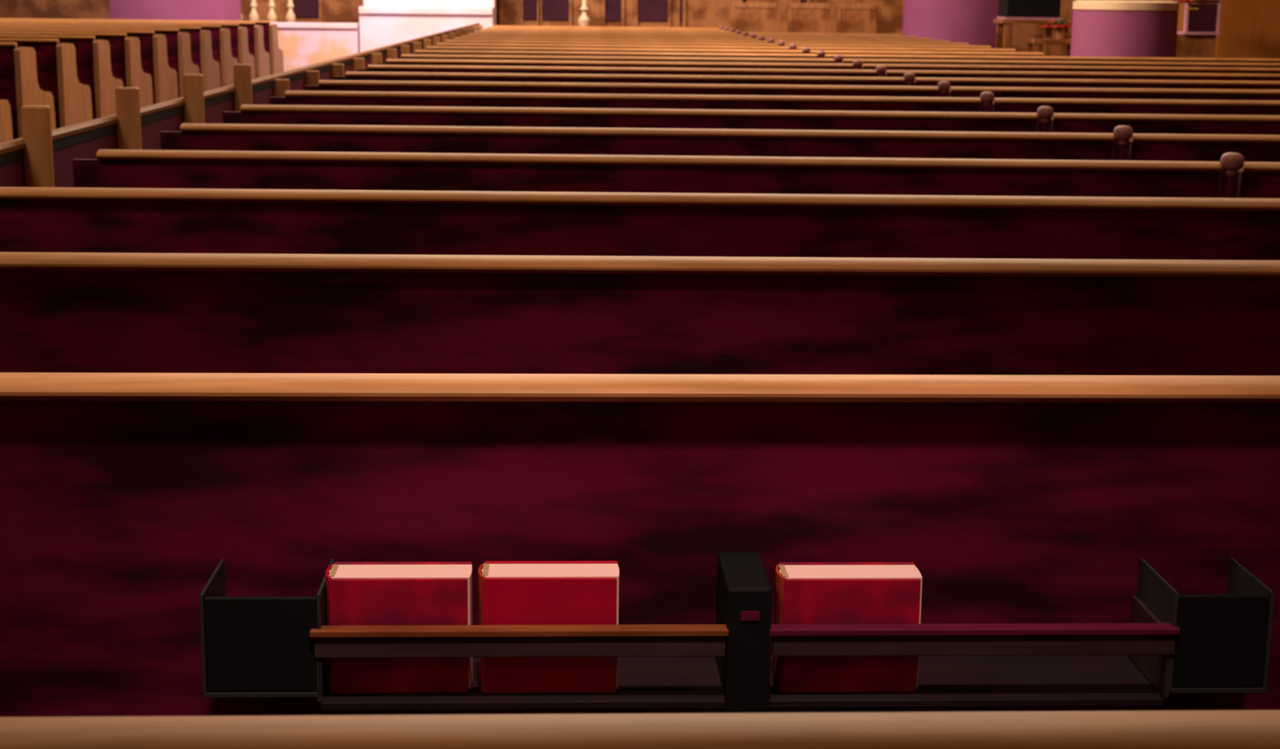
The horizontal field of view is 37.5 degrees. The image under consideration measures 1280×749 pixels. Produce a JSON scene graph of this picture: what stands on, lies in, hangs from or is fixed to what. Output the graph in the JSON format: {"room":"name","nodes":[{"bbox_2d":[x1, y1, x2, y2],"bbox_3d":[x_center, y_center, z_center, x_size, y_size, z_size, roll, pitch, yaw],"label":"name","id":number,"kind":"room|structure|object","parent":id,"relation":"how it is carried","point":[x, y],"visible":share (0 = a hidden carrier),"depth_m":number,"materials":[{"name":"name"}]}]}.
{"room":"house of worship","nodes":[
{"label":"house of worship","id":0,"kind":"room"},
{"bbox_2d":[495,0,1153,25],"bbox_3d":[-1.151,-7.652,26.591,18.400,7.000,0.200,0,11,-1],"label":"wall","id":1,"kind":"structure","parent":0,"point":[497,14],"depth_m":26.98,"materials":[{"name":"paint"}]},
{"bbox_3d":[-0.808,-1.032,12.018,18.000,0.200,31.000,0,11,-1],"label":"floor","id":2,"kind":"structure","parent":0,"visible":0},
{"bbox_2d":[0,99,13,142],"bbox_3d":[-6.072,-1.403,10.653,4.800,0.956,0.670,0,11,-1],"label":"pew","id":3,"kind":"object","parent":2,"relation":"on","point":[6,123],"visible":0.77,"depth_m":10.92,"materials":[{"name":"brown wood"}]},
{"bbox_2d":[0,42,55,139],"bbox_3d":[-6.094,-1.582,11.535,4.800,0.956,0.670,0,11,-1],"label":"pew","id":4,"kind":"object","parent":2,"relation":"on","point":[19,85],"visible":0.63,"depth_m":11.29,"materials":[{"name":"red velvet fabric"},{"name":"oak wood"}]},
{"bbox_2d":[0,38,93,128],"bbox_3d":[-6.116,-1.760,12.417,4.800,0.956,0.670,0,11,-1],"label":"pew","id":5,"kind":"object","parent":2,"relation":"on","point":[55,62],"visible":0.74,"depth_m":12.17,"materials":[{"name":"red velvet fabric"},{"name":"oak wood"}]},
{"bbox_2d":[0,0,109,19],"bbox_3d":[-7.601,-5.059,24.974,4.050,2.420,0.160,0,11,-1],"label":"screen","id":6,"kind":"object","parent":2,"relation":"on","point":[20,9],"visible":0.02,"depth_m":24.99,"materials":[{"name":"brown wood"}]},
{"bbox_2d":[0,35,123,119],"bbox_3d":[-6.138,-1.938,13.299,4.800,0.956,0.670,0,11,-1],"label":"pew","id":7,"kind":"object","parent":2,"relation":"on","point":[93,64],"visible":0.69,"depth_m":13.04,"materials":[{"name":"red velvet fabric"},{"name":"oak wood"}]},
{"bbox_2d":[0,31,153,107],"bbox_3d":[-6.160,-2.117,14.180,4.800,0.956,0.670,0,11,-1],"label":"pew","id":8,"kind":"object","parent":2,"relation":"on","point":[125,52],"visible":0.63,"depth_m":13.91,"materials":[{"name":"red velvet fabric"},{"name":"oak wood"}]},
{"bbox_2d":[0,29,177,104],"bbox_3d":[-6.182,-2.295,15.062,4.800,0.956,0.670,0,11,-1],"label":"pew","id":9,"kind":"object","parent":2,"relation":"on","point":[153,52],"visible":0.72,"depth_m":14.80,"materials":[{"name":"red velvet fabric"},{"name":"oak wood"}]},
{"bbox_2d":[0,26,199,97],"bbox_3d":[-6.204,-2.473,15.944,4.800,0.956,0.670,0,11,-1],"label":"pew","id":10,"kind":"object","parent":2,"relation":"on","point":[178,44],"visible":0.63,"depth_m":15.66,"materials":[{"name":"red velvet fabric"},{"name":"oak wood"}]},
{"bbox_2d":[0,24,220,91],"bbox_3d":[-6.226,-2.652,16.826,4.800,0.956,0.670,0,11,-1],"label":"pew","id":11,"kind":"object","parent":2,"relation":"on","point":[201,48],"visible":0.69,"depth_m":16.55,"materials":[{"name":"red velvet fabric"},{"name":"oak wood"}]},
{"bbox_2d":[0,22,238,87],"bbox_3d":[-6.248,-2.830,17.708,4.800,0.956,0.670,0,11,-1],"label":"pew","id":12,"kind":"object","parent":2,"relation":"on","point":[220,37],"visible":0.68,"depth_m":17.42,"materials":[{"name":"red velvet fabric"},{"name":"oak wood"}]},
{"bbox_2d":[0,21,255,79],"bbox_3d":[-6.271,-3.008,18.590,4.800,0.956,0.670,0,11,-1],"label":"pew","id":13,"kind":"object","parent":2,"relation":"on","point":[238,35],"visible":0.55,"depth_m":18.29,"materials":[{"name":"red velvet fabric"},{"name":"oak wood"}]},
{"bbox_2d":[0,19,270,78],"bbox_3d":[-6.293,-3.187,19.472,4.800,0.956,0.670,0,11,-1],"label":"pew","id":14,"kind":"object","parent":2,"relation":"on","point":[255,33],"visible":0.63,"depth_m":19.18,"materials":[{"name":"brown wood"}]},
{"bbox_2d":[0,17,284,75],"bbox_3d":[-6.315,-3.365,20.354,4.800,0.956,0.670,0,11,-1],"label":"pew","id":15,"kind":"object","parent":2,"relation":"on","point":[270,30],"visible":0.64,"depth_m":20.06,"materials":[{"name":"brown wood"}]},
{"bbox_2d":[108,0,241,20],"bbox_3d":[-5.485,-6.743,21.870,1.748,6.995,1.748,0,11,-1],"label":"column","id":16,"kind":"structure","parent":2,"relation":"on","point":[176,10],"depth_m":21.71,"materials":[{"name":"paint"}]},
{"bbox_2d":[0,22,482,187],"bbox_3d":[-1.663,-1.794,12.715,0.092,1.000,20.290,0,11,-1],"label":"wall","id":17,"kind":"structure","parent":2,"relation":"on","point":[43,157],"depth_m":5.73,"materials":[{"name":"brown wood"}]},
{"bbox_2d":[248,0,258,21],"bbox_3d":[-4.981,-4.558,24.315,0.150,1.754,0.150,0,11,-1],"label":"candlestick","id":18,"kind":"object","parent":2,"relation":"on","point":[254,16],"visible":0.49,"depth_m":24.25,"materials":[{"name":"ceramic"}]},
{"bbox_2d":[266,0,276,22],"bbox_3d":[-4.751,-4.556,24.321,0.150,1.754,0.150,0,11,-1],"label":"candlestick","id":19,"kind":"object","parent":2,"relation":"on","point":[271,16],"visible":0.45,"depth_m":24.26,"materials":[{"name":"ceramic"}]},
{"bbox_2d":[285,0,295,22],"bbox_3d":[-4.511,-4.555,24.327,0.150,1.754,0.150,0,11,-1],"label":"candlestick","id":20,"kind":"object","parent":2,"relation":"on","point":[290,16],"visible":0.41,"depth_m":24.26,"materials":[{"name":"ceramic"}]},
{"bbox_2d":[240,0,364,22],"bbox_3d":[-3.728,-5.037,25.076,3.600,2.420,0.160,0,11,-1],"label":"screen","id":21,"kind":"object","parent":2,"relation":"on","point":[304,11],"visible":0.14,"depth_m":25.07,"materials":[{"name":"brown wood"}]},
{"bbox_2d":[270,22,359,71],"bbox_3d":[-4.399,-4.032,23.951,1.670,0.880,0.430,0,11,-1],"label":"partition wall","id":22,"kind":"structure","parent":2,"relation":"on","point":[302,44],"depth_m":23.75,"materials":[{"name":"white paint"}]},
{"bbox_2d":[358,0,496,52],"bbox_3d":[-2.703,-4.713,24.080,1.680,2.200,1.090,0,11,-1],"label":"partition wall","id":23,"kind":"structure","parent":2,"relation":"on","point":[382,23],"depth_m":23.74,"materials":[{"name":"paint"}]},
{"bbox_2d":[577,0,590,26],"bbox_3d":[-0.714,-4.464,24.083,0.156,1.754,0.156,0,11,-1],"label":"candlestick","id":24,"kind":"object","parent":2,"relation":"on","point":[584,20],"visible":0.44,"depth_m":24.02,"materials":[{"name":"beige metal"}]},
{"bbox_2d":[488,25,723,29],"bbox_3d":[-0.412,-3.706,22.438,2.768,0.926,0.528,0,11,-1],"label":"pew","id":25,"kind":"object","parent":2,"relation":"on","point":[721,27],"visible":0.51,"depth_m":22.14,"materials":[{"name":"brown wood"}]},
{"bbox_2d":[483,26,728,30],"bbox_3d":[-0.390,-3.528,21.556,2.768,0.926,0.528,0,11,-1],"label":"pew","id":26,"kind":"object","parent":2,"relation":"on","point":[725,28],"visible":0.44,"depth_m":21.25,"materials":[{"name":"brown wood"}]},
{"bbox_2d":[478,27,734,32],"bbox_3d":[-0.368,-3.350,20.674,2.768,0.926,0.528,0,11,-1],"label":"pew","id":27,"kind":"object","parent":2,"relation":"on","point":[732,30],"visible":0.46,"depth_m":20.38,"materials":[{"name":"brown wood"}]},
{"bbox_2d":[473,29,741,34],"bbox_3d":[-0.346,-3.171,19.792,2.768,0.926,0.528,0,11,-1],"label":"pew","id":28,"kind":"object","parent":2,"relation":"on","point":[737,32],"visible":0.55,"depth_m":19.49,"materials":[{"name":"brown wood"}]},
{"bbox_2d":[467,31,747,35],"bbox_3d":[-0.324,-2.993,18.910,2.768,0.926,0.528,0,11,-1],"label":"pew","id":29,"kind":"object","parent":2,"relation":"on","point":[744,33],"visible":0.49,"depth_m":18.61,"materials":[{"name":"brown wood"}]},
{"bbox_2d":[467,33,755,38],"bbox_3d":[-0.302,-2.815,18.029,2.768,0.926,0.528,0,11,-1],"label":"pew","id":30,"kind":"object","parent":2,"relation":"on","point":[752,35],"visible":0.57,"depth_m":17.73,"materials":[{"name":"brown wood"}]},
{"bbox_2d":[429,43,795,49],"bbox_3d":[-0.214,-2.102,14.501,2.768,0.926,0.528,0,11,-1],"label":"pew","id":31,"kind":"object","parent":2,"relation":"on","point":[792,46],"visible":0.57,"depth_m":14.20,"materials":[{"name":"brown wood"}]},
{"bbox_2d":[461,35,764,40],"bbox_3d":[-0.280,-2.636,17.147,2.768,0.926,0.528,0,11,-1],"label":"pew","id":32,"kind":"object","parent":2,"relation":"on","point":[760,37],"visible":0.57,"depth_m":16.85,"materials":[{"name":"brown wood"}]},
{"bbox_2d":[454,37,773,43],"bbox_3d":[-0.258,-2.458,16.265,2.768,0.926,0.528,0,11,-1],"label":"pew","id":33,"kind":"object","parent":2,"relation":"on","point":[770,40],"visible":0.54,"depth_m":15.97,"materials":[{"name":"brown wood"}]},
{"bbox_2d":[405,49,825,58],"bbox_3d":[-0.170,-1.745,12.737,2.768,0.926,0.528,0,11,-1],"label":"pew","id":34,"kind":"object","parent":2,"relation":"on","point":[820,54],"visible":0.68,"depth_m":12.44,"materials":[{"name":"brown wood"}]},
{"bbox_2d":[446,40,784,46],"bbox_3d":[-0.236,-2.280,15.383,2.768,0.926,0.528,0,11,-1],"label":"pew","id":35,"kind":"object","parent":2,"relation":"on","point":[780,43],"visible":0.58,"depth_m":15.08,"materials":[{"name":"brown wood"}]},
{"bbox_2d":[391,53,842,63],"bbox_3d":[-0.148,-1.567,11.855,2.768,0.926,0.528,0,11,-1],"label":"pew","id":36,"kind":"object","parent":2,"relation":"on","point":[837,58],"visible":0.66,"depth_m":11.56,"materials":[{"name":"brown wood"}]},
{"bbox_2d":[426,46,809,53],"bbox_3d":[-0.192,-1.923,13.619,2.768,0.926,0.528,0,11,-1],"label":"pew","id":37,"kind":"object","parent":2,"relation":"on","point":[805,49],"visible":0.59,"depth_m":13.32,"materials":[{"name":"brown wood"}]},
{"bbox_2d":[375,58,862,69],"bbox_3d":[-0.127,-1.398,11.023,2.768,0.926,0.528,0,11,-1],"label":"pew","id":38,"kind":"object","parent":2,"relation":"on","point":[857,64],"visible":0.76,"depth_m":10.73,"materials":[{"name":"brown wood"}]},
{"bbox_2d":[498,0,742,32],"bbox_3d":[-0.254,-5.018,25.166,3.250,2.420,0.160,0,11,-1],"label":"wall","id":39,"kind":"structure","parent":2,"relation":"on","point":[610,13],"depth_m":25.17,"materials":[{"name":"brown wood"}]},
{"bbox_2d":[355,64,886,76],"bbox_3d":[-0.105,-1.220,10.141,2.768,0.926,0.528,0,11,-1],"label":"pew","id":40,"kind":"object","parent":2,"relation":"on","point":[881,69],"visible":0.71,"depth_m":9.85,"materials":[{"name":"brown wood"}]},
{"bbox_2d":[333,71,915,85],"bbox_3d":[-0.083,-1.041,9.259,2.768,0.926,0.528,0,11,-1],"label":"pew","id":41,"kind":"object","parent":2,"relation":"on","point":[350,76],"visible":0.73,"depth_m":8.97,"materials":[{"name":"brown wood"}]},
{"bbox_2d":[304,80,950,97],"bbox_3d":[-0.061,-0.863,8.377,2.768,0.926,0.528,0,11,-1],"label":"pew","id":42,"kind":"object","parent":2,"relation":"on","point":[324,85],"visible":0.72,"depth_m":8.09,"materials":[{"name":"brown wood"}]},
{"bbox_2d":[269,90,994,112],"bbox_3d":[-0.039,-0.684,7.494,2.768,0.926,0.528,0,11,-1],"label":"pew","id":43,"kind":"object","parent":2,"relation":"on","point":[291,97],"visible":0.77,"depth_m":7.21,"materials":[{"name":"brown wood"}]},
{"bbox_2d":[222,104,1053,132],"bbox_3d":[-0.014,-0.499,6.578,2.768,0.926,0.528,1,11,0],"label":"pew","id":44,"kind":"object","parent":2,"relation":"on","point":[249,113],"visible":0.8,"depth_m":6.30,"materials":[{"name":"brown wood"}]},
{"bbox_2d":[0,372,1279,717],"bbox_3d":[0.091,0.397,2.145,2.768,0.926,0.578,0,11,-2],"label":"pew","id":45,"kind":"object","parent":2,"relation":"on","point":[169,542],"visible":0.94,"depth_m":1.90,"materials":[{"name":"red velvet fabric"},{"name":"dark wood"},{"name":"oak wood"}]},
{"bbox_2d":[325,562,473,693],"bbox_3d":[-0.237,0.250,1.861,0.142,0.120,0.050,0,11,-2],"label":"hymnal","id":46,"kind":"object","parent":45,"relation":"on","point":[357,593],"visible":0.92,"depth_m":1.84,"materials":[{"name":"red paper"}]},
{"bbox_2d":[478,561,619,693],"bbox_3d":[-0.090,0.250,1.865,0.138,0.120,0.050,0,11,-2],"label":"hymnal","id":47,"kind":"object","parent":45,"relation":"on","point":[510,593],"visible":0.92,"depth_m":1.84,"materials":[{"name":"red paper"}]},
{"bbox_2d":[773,562,922,693],"bbox_3d":[0.205,0.252,1.875,0.142,0.120,0.050,0,11,-2],"label":"hymnal","id":48,"kind":"object","parent":45,"relation":"on","point":[806,593],"visible":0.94,"depth_m":1.85,"materials":[{"name":"red paper"}]},
{"bbox_2d":[0,252,1279,375],"bbox_3d":[0.070,0.219,3.024,2.768,0.926,0.528,0,11,-2],"label":"pew","id":49,"kind":"object","parent":2,"relation":"on","point":[60,312],"visible":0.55,"depth_m":2.76,"materials":[{"name":"red velvet fabric"},{"name":"oak wood"}]},
{"bbox_2d":[0,186,1279,260],"bbox_3d":[0.051,0.041,3.907,2.768,0.926,0.528,0,11,-1],"label":"pew","id":50,"kind":"object","parent":2,"relation":"on","point":[33,219],"visible":0.17,"depth_m":3.63,"materials":[{"name":"red velvet fabric"},{"name":"oak wood"}]},
{"bbox_2d":[0,710,1279,748],"bbox_3d":[0.112,0.574,1.273,2.768,0.926,0.528,0,11,-2],"label":"pew","id":51,"kind":"object","parent":2,"relation":"on","point":[1242,729],"visible":1,"depth_m":0.98,"materials":[{"name":"brown wood"}]},
{"bbox_2d":[160,123,1133,160],"bbox_3d":[0.009,-0.314,5.661,2.768,0.926,0.528,1,11,0],"label":"pew","id":52,"kind":"object","parent":2,"relation":"on","point":[191,136],"visible":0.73,"depth_m":5.38,"materials":[{"name":"brown wood"}]},
{"bbox_2d":[72,149,1244,197],"bbox_3d":[0.033,-0.130,4.753,2.768,0.926,0.528,1,11,0],"label":"pew","id":53,"kind":"object","parent":2,"relation":"on","point":[112,168],"visible":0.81,"depth_m":4.48,"materials":[{"name":"brown wood"}]},
{"bbox_2d":[730,2,777,34],"bbox_3d":[1.443,-4.175,24.190,0.590,1.190,0.450,0,11,-1],"label":"chair","id":54,"kind":"object","parent":2,"relation":"on","point":[750,17],"visible":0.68,"depth_m":23.90,"materials":[{"name":"brown wood"}]},
{"bbox_2d":[787,3,831,33],"bbox_3d":[2.142,-4.171,24.208,0.540,1.190,0.450,0,11,-1],"label":"chair","id":55,"kind":"object","parent":2,"relation":"on","point":[813,18],"visible":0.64,"depth_m":23.91,"materials":[{"name":"brown wood"}]},
{"bbox_2d":[741,32,901,35],"bbox_3d":[1.889,-3.159,19.918,1.693,0.900,0.670,0,11,-1],"label":"pew","id":56,"kind":"object","parent":2,"relation":"on","point":[798,33],"visible":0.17,"depth_m":19.53,"materials":[{"name":"brown wood"}]},
{"bbox_2d":[748,34,915,38],"bbox_3d":[1.911,-2.981,19.036,1.693,0.900,0.670,0,11,-1],"label":"pew","id":57,"kind":"object","parent":2,"relation":"on","point":[771,35],"visible":0.16,"depth_m":18.65,"materials":[{"name":"brown wood"}]},
{"bbox_2d":[755,35,931,40],"bbox_3d":[1.933,-2.803,18.154,1.693,0.900,0.670,0,11,-1],"label":"pew","id":58,"kind":"object","parent":2,"relation":"on","point":[757,37],"visible":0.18,"depth_m":17.77,"materials":[{"name":"brown wood"}]},
{"bbox_2d":[836,3,875,33],"bbox_3d":[2.742,-4.167,24.224,0.490,1.190,0.450,0,11,-1],"label":"chair","id":59,"kind":"object","parent":2,"relation":"on","point":[855,18],"visible":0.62,"depth_m":23.93,"materials":[{"name":"brown wood"}]},
{"bbox_2d":[764,38,949,43],"bbox_3d":[1.955,-2.624,17.273,1.693,0.900,0.670,0,11,-1],"label":"pew","id":60,"kind":"object","parent":2,"relation":"on","point":[766,39],"visible":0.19,"depth_m":16.89,"materials":[{"name":"brown wood"}]},
{"bbox_2d":[773,40,968,46],"bbox_3d":[1.977,-2.446,16.391,1.693,0.900,0.670,0,11,-1],"label":"pew","id":61,"kind":"object","parent":2,"relation":"on","point":[775,42],"visible":0.18,"depth_m":16.01,"materials":[{"name":"brown wood"}]},
{"bbox_2d":[784,43,991,49],"bbox_3d":[1.999,-2.268,15.509,1.693,0.900,0.670,0,11,-1],"label":"pew","id":62,"kind":"object","parent":2,"relation":"on","point":[785,44],"visible":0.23,"depth_m":15.12,"materials":[{"name":"brown wood"}]},
{"bbox_2d":[795,46,1015,53],"bbox_3d":[2.021,-2.090,14.627,1.693,0.900,0.670,0,11,-1],"label":"pew","id":63,"kind":"object","parent":2,"relation":"on","point":[818,48],"visible":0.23,"depth_m":14.25,"materials":[{"name":"brown wood"}]},
{"bbox_2d":[746,0,1076,56],"bbox_3d":[3.645,-4.996,25.268,4.450,2.420,0.160,0,11,-1],"label":"wall","id":64,"kind":"structure","parent":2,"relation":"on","point":[889,13],"depth_m":25.28,"materials":[{"name":"brown wood"}]},
{"bbox_2d":[809,49,1043,58],"bbox_3d":[2.043,-1.911,13.745,1.693,0.900,0.670,0,11,-1],"label":"pew","id":65,"kind":"object","parent":2,"relation":"on","point":[811,51],"visible":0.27,"depth_m":13.36,"materials":[{"name":"brown wood"}]},
{"bbox_2d":[902,0,1012,48],"bbox_3d":[3.902,-6.769,22.507,1.518,6.995,1.518,0,11,-1],"label":"column","id":66,"kind":"structure","parent":2,"relation":"on","point":[971,22],"depth_m":22.42,"materials":[{"name":"paint"}]},
{"bbox_2d":[993,0,1071,56],"bbox_3d":[3.817,-3.058,18.459,0.660,1.320,0.440,0,11,-1],"label":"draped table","id":67,"kind":"object","parent":2,"relation":"on","point":[1010,11],"visible":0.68,"depth_m":18.17,"materials":[{"name":"brown wood"}]},
{"bbox_2d":[1026,38,1071,56],"bbox_3d":[3.514,-2.398,16.136,0.400,0.940,0.300,0,11,-1],"label":"plant stand","id":68,"kind":"object","parent":2,"relation":"on","point":[1036,42],"visible":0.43,"depth_m":15.91,"materials":[{"name":"brown wood"}]},
{"bbox_2d":[1040,19,1072,39],"bbox_3d":[3.557,-2.926,15.968,0.347,0.160,0.297,0,11,-1],"label":"potted flowers","id":69,"kind":"object","parent":68,"relation":"on","point":[1061,28],"visible":0.92,"depth_m":15.93,"materials":[{"name":"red plant"}]},
{"bbox_2d":[825,53,1279,63],"bbox_3d":[3.549,-1.709,12.827,4.658,0.900,0.488,0,11,-1],"label":"pew","id":70,"kind":"object","parent":2,"relation":"on","point":[827,55],"visible":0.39,"depth_m":12.49,"materials":[{"name":"brown wood"}]},
{"bbox_2d":[842,58,1279,69],"bbox_3d":[3.571,-1.531,11.945,4.658,0.900,0.488,0,11,-1],"label":"pew","id":71,"kind":"object","parent":2,"relation":"on","point":[844,60],"visible":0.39,"depth_m":11.61,"materials":[{"name":"brown wood"}]},
{"bbox_2d":[862,63,1279,76],"bbox_3d":[3.591,-1.363,11.113,4.658,0.900,0.488,0,11,-1],"label":"pew","id":72,"kind":"object","parent":2,"relation":"on","point":[864,66],"visible":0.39,"depth_m":10.78,"materials":[{"name":"brown wood"}]},
{"bbox_2d":[885,70,1279,85],"bbox_3d":[3.613,-1.184,10.231,4.658,0.900,0.488,0,11,-1],"label":"pew","id":73,"kind":"object","parent":2,"relation":"on","point":[892,73],"visible":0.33,"depth_m":9.89,"materials":[{"name":"brown wood"}]},
{"bbox_2d":[914,77,1279,97],"bbox_3d":[3.635,-1.006,9.349,4.658,0.900,0.488,0,11,-1],"label":"pew","id":74,"kind":"object","parent":2,"relation":"on","point":[919,82],"visible":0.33,"depth_m":9.01,"materials":[{"name":"brown wood"}]},
{"bbox_2d":[949,86,1279,112],"bbox_3d":[3.657,-0.828,8.467,4.658,0.900,0.488,0,11,-1],"label":"pew","id":75,"kind":"object","parent":2,"relation":"on","point":[954,91],"visible":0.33,"depth_m":8.13,"materials":[{"name":"brown wood"}]},
{"bbox_2d":[1070,0,1179,57],"bbox_3d":[3.751,-2.271,14.687,0.920,1.270,0.920,0,11,-1],"label":"column","id":76,"kind":"structure","parent":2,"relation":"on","point":[1100,28],"depth_m":14.27,"materials":[{"name":"paint"}]},
{"bbox_2d":[1153,0,1198,9],"bbox_3d":[4.081,-2.907,14.406,0.374,0.229,0.196,5,12,23],"label":"potted flowers","id":77,"kind":"object","parent":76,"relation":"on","point":[1187,1],"visible":1,"depth_m":14.39,"materials":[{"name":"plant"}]},
{"bbox_2d":[992,97,1279,132],"bbox_3d":[3.680,-0.648,7.577,4.658,0.900,0.488,0,11,-1],"label":"pew","id":78,"kind":"object","parent":2,"relation":"on","point":[1215,107],"visible":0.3,"depth_m":7.24,"materials":[{"name":"brown wood"}]},
{"bbox_2d":[1051,112,1279,160],"bbox_3d":[3.705,-0.456,6.630,4.658,0.900,0.488,1,11,0],"label":"pew","id":79,"kind":"object","parent":2,"relation":"on","point":[1060,122],"visible":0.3,"depth_m":6.31,"materials":[{"name":"brown wood"}]},
{"bbox_2d":[1173,0,1221,57],"bbox_3d":[4.584,-2.484,15.762,0.380,1.280,0.350,0,11,-1],"label":"desk","id":80,"kind":"object","parent":2,"relation":"on","point":[1197,39],"visible":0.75,"depth_m":15.56,"materials":[{"name":"brown wood"}]},
{"bbox_2d":[1177,31,1220,35],"bbox_3d":[4.628,-2.847,15.690,0.300,0.020,0.350,0,11,-1],"label":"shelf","id":81,"kind":"object","parent":80,"relation":"attached to","point":[1179,33],"depth_m":15.52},
{"bbox_2d":[1128,133,1279,198],"bbox_3d":[3.728,-0.268,5.700,4.658,0.900,0.488,1,11,0],"label":"pew","id":82,"kind":"object","parent":2,"relation":"on","point":[1143,147],"visible":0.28,"depth_m":5.39,"materials":[{"name":"brown wood"}]},
{"bbox_2d":[1167,0,1279,58],"bbox_3d":[5.953,-3.347,16.974,2.450,2.520,1.600,0,11,-1],"label":"wall","id":83,"kind":"structure","parent":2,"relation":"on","point":[1247,28],"depth_m":16.44,"materials":[{"name":"brown wood"}]},
{"bbox_2d":[1236,161,1279,198],"bbox_3d":[3.752,-0.082,4.777,4.658,0.900,0.488,1,11,0],"label":"pew","id":84,"kind":"object","parent":2,"relation":"on","point":[1256,180],"visible":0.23,"depth_m":4.48,"materials":[{"name":"brown wood"}]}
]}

